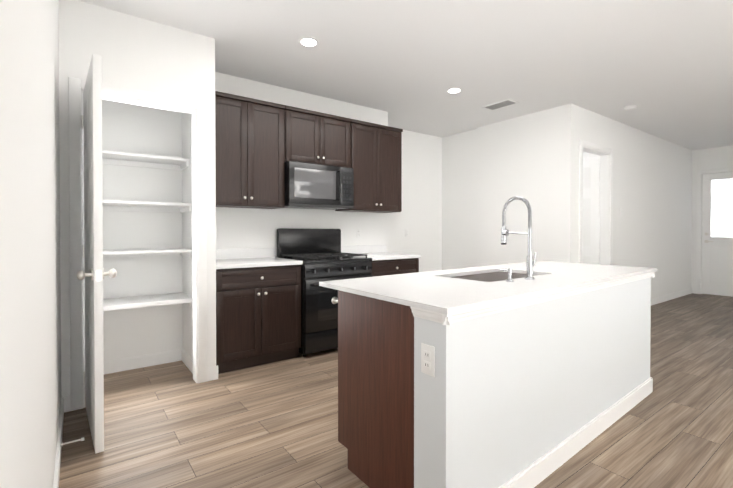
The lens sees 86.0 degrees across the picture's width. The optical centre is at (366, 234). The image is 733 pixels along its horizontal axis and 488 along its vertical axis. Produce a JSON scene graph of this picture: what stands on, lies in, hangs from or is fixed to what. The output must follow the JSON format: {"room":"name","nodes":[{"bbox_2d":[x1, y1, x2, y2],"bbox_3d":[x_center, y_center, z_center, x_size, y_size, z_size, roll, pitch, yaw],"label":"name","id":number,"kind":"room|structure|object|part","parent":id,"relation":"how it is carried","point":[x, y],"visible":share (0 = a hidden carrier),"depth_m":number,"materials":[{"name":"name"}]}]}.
{"room":"kitchen","nodes":[
{"label":"kitchen","id":0,"kind":"room"},
{"bbox_2d":[0,0,83,487],"bbox_3d":[0.087,-0.170,-0.268,0.230,2.740,8.645,0,1,-36],"label":"wall","id":1,"kind":"structure","parent":0,"point":[31,416],"depth_m":0.92,"materials":[{"name":"white paint"}]},
{"bbox_2d":[78,28,109,453],"bbox_3d":[-1.656,0.067,2.377,0.090,2.215,0.720,0,1,-36],"label":"door","id":2,"kind":"structure","parent":0,"point":[109,54],"depth_m":2.29,"materials":[{"name":"white paint"}]},
{"bbox_3d":[-1.663,0.103,2.384,0.184,2.127,0.737,0,1,-39],"label":"door","id":3,"kind":"part","parent":2,"relation":"part of","materials":[{"name":"white paint"}]},
{"bbox_2d":[58,0,217,412],"bbox_3d":[-1.639,-0.201,2.918,1.003,2.740,0.133,0,1,-36],"label":"wall","id":4,"kind":"structure","parent":0,"point":[153,64],"depth_m":3.02,"materials":[{"name":"white paint"}]},
{"bbox_2d":[83,72,441,360],"bbox_3d":[-0.613,-0.220,4.851,5.180,2.740,0.674,0,1,-36],"label":"wall","id":5,"kind":"structure","parent":0,"point":[414,226],"depth_m":3.61,"materials":[{"name":"white paint"}]},
{"bbox_2d":[215,91,286,208],"bbox_3d":[-1.206,-0.767,3.791,0.757,0.995,0.331,0,1,-36],"label":"upper cabinet","id":6,"kind":"object","parent":5,"relation":"attached to","point":[258,143],"depth_m":3.67,"materials":[{"name":"brown wood"}]},
{"bbox_2d":[216,245,385,260],"bbox_3d":[-0.676,0.185,4.387,2.308,0.100,0.018,0,1,-36],"label":"backsplash","id":7,"kind":"structure","parent":5,"relation":"attached to","point":[220,253],"depth_m":4.10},
{"bbox_2d":[287,107,350,167],"bbox_3d":[-0.585,-1.001,4.247,0.782,0.535,0.331,0,1,-36],"label":"upper cabinet","id":8,"kind":"object","parent":5,"relation":"attached to","point":[313,137],"depth_m":4.10,"materials":[{"name":"brown wood"}]},
{"bbox_2d":[284,161,353,209],"bbox_3d":[-0.552,-0.509,4.208,0.764,0.440,0.441,0,1,-36],"label":"microwave","id":9,"kind":"object","parent":8,"relation":"attached to","point":[314,186],"visible":1,"depth_m":4.04,"materials":[{"name":"black metal"}]},
{"bbox_2d":[335,119,402,212],"bbox_3d":[0.035,-0.776,4.706,0.752,0.995,0.331,0,1,-36],"label":"upper cabinet","id":10,"kind":"object","parent":5,"relation":"attached to","point":[376,149],"depth_m":4.56,"materials":[{"name":"brown wood"}]},
{"bbox_2d":[59,293,732,487],"bbox_3d":[2.786,1.202,3.621,11.045,0.080,11.680,0,1,-36],"label":"floor","id":11,"kind":"structure","parent":0,"point":[176,425],"depth_m":2.38,"materials":[{"name":"brown wood"}]},
{"bbox_2d":[216,265,300,373],"bbox_3d":[-1.106,0.719,3.697,0.789,0.885,0.626,0,1,-36],"label":"base cabinet","id":12,"kind":"object","parent":11,"relation":"on","point":[258,306],"depth_m":3.43,"materials":[{"name":"brown wood"}]},
{"bbox_2d":[216,257,302,268],"bbox_3d":[-1.102,0.259,3.686,0.789,0.035,0.642,0,1,-36],"label":"countertop","id":13,"kind":"structure","parent":12,"relation":"on","point":[229,262],"depth_m":3.55,"materials":[{"name":"white stone"}]},
{"bbox_2d":[277,228,371,355],"bbox_3d":[-0.430,0.545,4.114,0.784,1.225,0.735,0,1,-36],"label":"range","id":14,"kind":"object","parent":11,"relation":"on","point":[319,254],"visible":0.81,"depth_m":3.83,"materials":[{"name":"black metal"}]},
{"bbox_2d":[367,257,419,276],"bbox_3d":[0.143,0.710,4.618,0.722,0.885,0.626,0,1,-36],"label":"base cabinet","id":15,"kind":"object","parent":11,"relation":"on","point":[379,268],"depth_m":4.36,"materials":[{"name":"brown wood"}]},
{"bbox_2d":[344,253,419,260],"bbox_3d":[0.148,0.250,4.607,0.722,0.035,0.642,0,1,-36],"label":"countertop","id":16,"kind":"structure","parent":15,"relation":"on","point":[375,256],"depth_m":4.43,"materials":[{"name":"white stone"}]},
{"bbox_2d":[331,272,654,487],"bbox_3d":[0.987,0.724,2.480,2.386,0.900,0.885,0,1,-36],"label":"kitchen island","id":17,"kind":"object","parent":11,"relation":"on","point":[530,373],"depth_m":1.79,"materials":[{"name":"white paint"}]},
{"bbox_2d":[319,261,657,315],"bbox_3d":[0.953,0.262,2.522,2.410,0.023,1.024,0,1,-36],"label":"island countertop","id":18,"kind":"structure","parent":17,"relation":"on","point":[441,291],"depth_m":1.99,"materials":[{"name":"white stone"}]},
{"bbox_2d":[455,272,510,279],"bbox_3d":[0.677,0.375,2.387,0.350,0.227,0.422,0,1,-36],"label":"sink","id":19,"kind":"object","parent":18,"relation":"in","point":[462,275],"depth_m":2.57,"materials":[{"name":"grey metal"}]},
{"bbox_2d":[487,268,542,275],"bbox_3d":[0.962,0.373,2.617,0.350,0.227,0.422,0,1,-36],"label":"sink","id":20,"kind":"object","parent":18,"relation":"in","point":[498,271],"depth_m":2.69,"materials":[{"name":"grey metal"}]},
{"bbox_2d":[501,196,538,279],"bbox_3d":[0.902,0.012,2.321,0.097,0.481,0.215,0,1,-36],"label":"faucet","id":21,"kind":"object","parent":18,"relation":"on","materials":[{"name":"silver metal"}]},
{"bbox_2d":[79,0,732,150],"bbox_3d":[2.786,-1.628,3.594,11.045,0.100,11.680,0,1,-36],"label":"ceiling","id":22,"kind":"structure","parent":0,"point":[665,67],"depth_m":3.45,"materials":[{"name":"white paint"}]},
{"bbox_2d":[298,37,318,46],"bbox_3d":[-0.460,-1.555,3.136,0.164,0.036,0.171,0,1,-36],"label":"recessed light","id":23,"kind":"object","parent":22,"relation":"in","point":[308,41],"depth_m":3.20,"materials":[{"name":"white paint"}]},
{"bbox_2d":[446,88,461,93],"bbox_3d":[0.941,-1.566,4.216,0.165,0.036,0.163,0,1,-36],"label":"recessed light","id":24,"kind":"object","parent":22,"relation":"in","point":[452,90],"depth_m":4.30,"materials":[{"name":"white paint"}]},
{"bbox_2d":[482,99,518,110],"bbox_3d":[1.593,-1.570,4.692,0.232,0.036,0.377,0,1,-36],"label":"air vent","id":25,"kind":"object","parent":22,"relation":"in","point":[507,102],"depth_m":4.76,"materials":[{"name":"white metal"}]},
{"bbox_2d":[624,105,636,110],"bbox_3d":[3.230,-1.572,4.807,0.226,0.036,0.159,0,1,-36],"label":"smoke detector","id":26,"kind":"object","parent":22,"relation":"in","point":[631,107],"depth_m":4.85,"materials":[{"name":"white paint"}]},
{"bbox_2d":[442,103,574,269],"bbox_3d":[1.899,-0.228,5.659,0.178,2.740,2.125,0,1,-36],"label":"wall","id":27,"kind":"structure","parent":0,"point":[489,171],"depth_m":5.41,"materials":[{"name":"white paint"}]},
{"bbox_2d":[583,151,599,157],"bbox_3d":[3.667,-0.244,7.347,0.128,2.740,2.515,0,1,-36],"label":"wall","id":28,"kind":"structure","parent":0,"point":[586,154],"depth_m":6.90,"materials":[{"name":"white paint"}]},
{"bbox_2d":[575,105,691,305],"bbox_3d":[4.328,-0.233,6.192,4.695,2.740,0.133,0,1,-36],"label":"wall","id":29,"kind":"structure","parent":0,"point":[645,199],"depth_m":6.05,"materials":[{"name":"white paint"}]},
{"bbox_2d":[582,156,599,263],"bbox_3d":[2.982,0.016,5.766,0.180,2.230,0.780,-1,1,-43],"label":"doorway","id":30,"kind":"structure","parent":29,"relation":"in","point":[591,217],"depth_m":5.54,"materials":[{"name":"white paint"}]},
{"bbox_2d":[691,145,732,293],"bbox_3d":[8.317,-0.220,4.822,0.131,2.740,7.070,0,1,-36],"label":"wall","id":31,"kind":"structure","parent":0,"point":[713,160],"depth_m":7.44,"materials":[{"name":"white paint"}]},
{"bbox_2d":[701,172,732,296],"bbox_3d":[6.614,-0.011,7.072,0.102,2.254,0.902,0,1,-36],"label":"exterior door","id":32,"kind":"structure","parent":31,"relation":"in","point":[717,233],"depth_m":7.26,"materials":[{"name":"white paint"}]}
]}

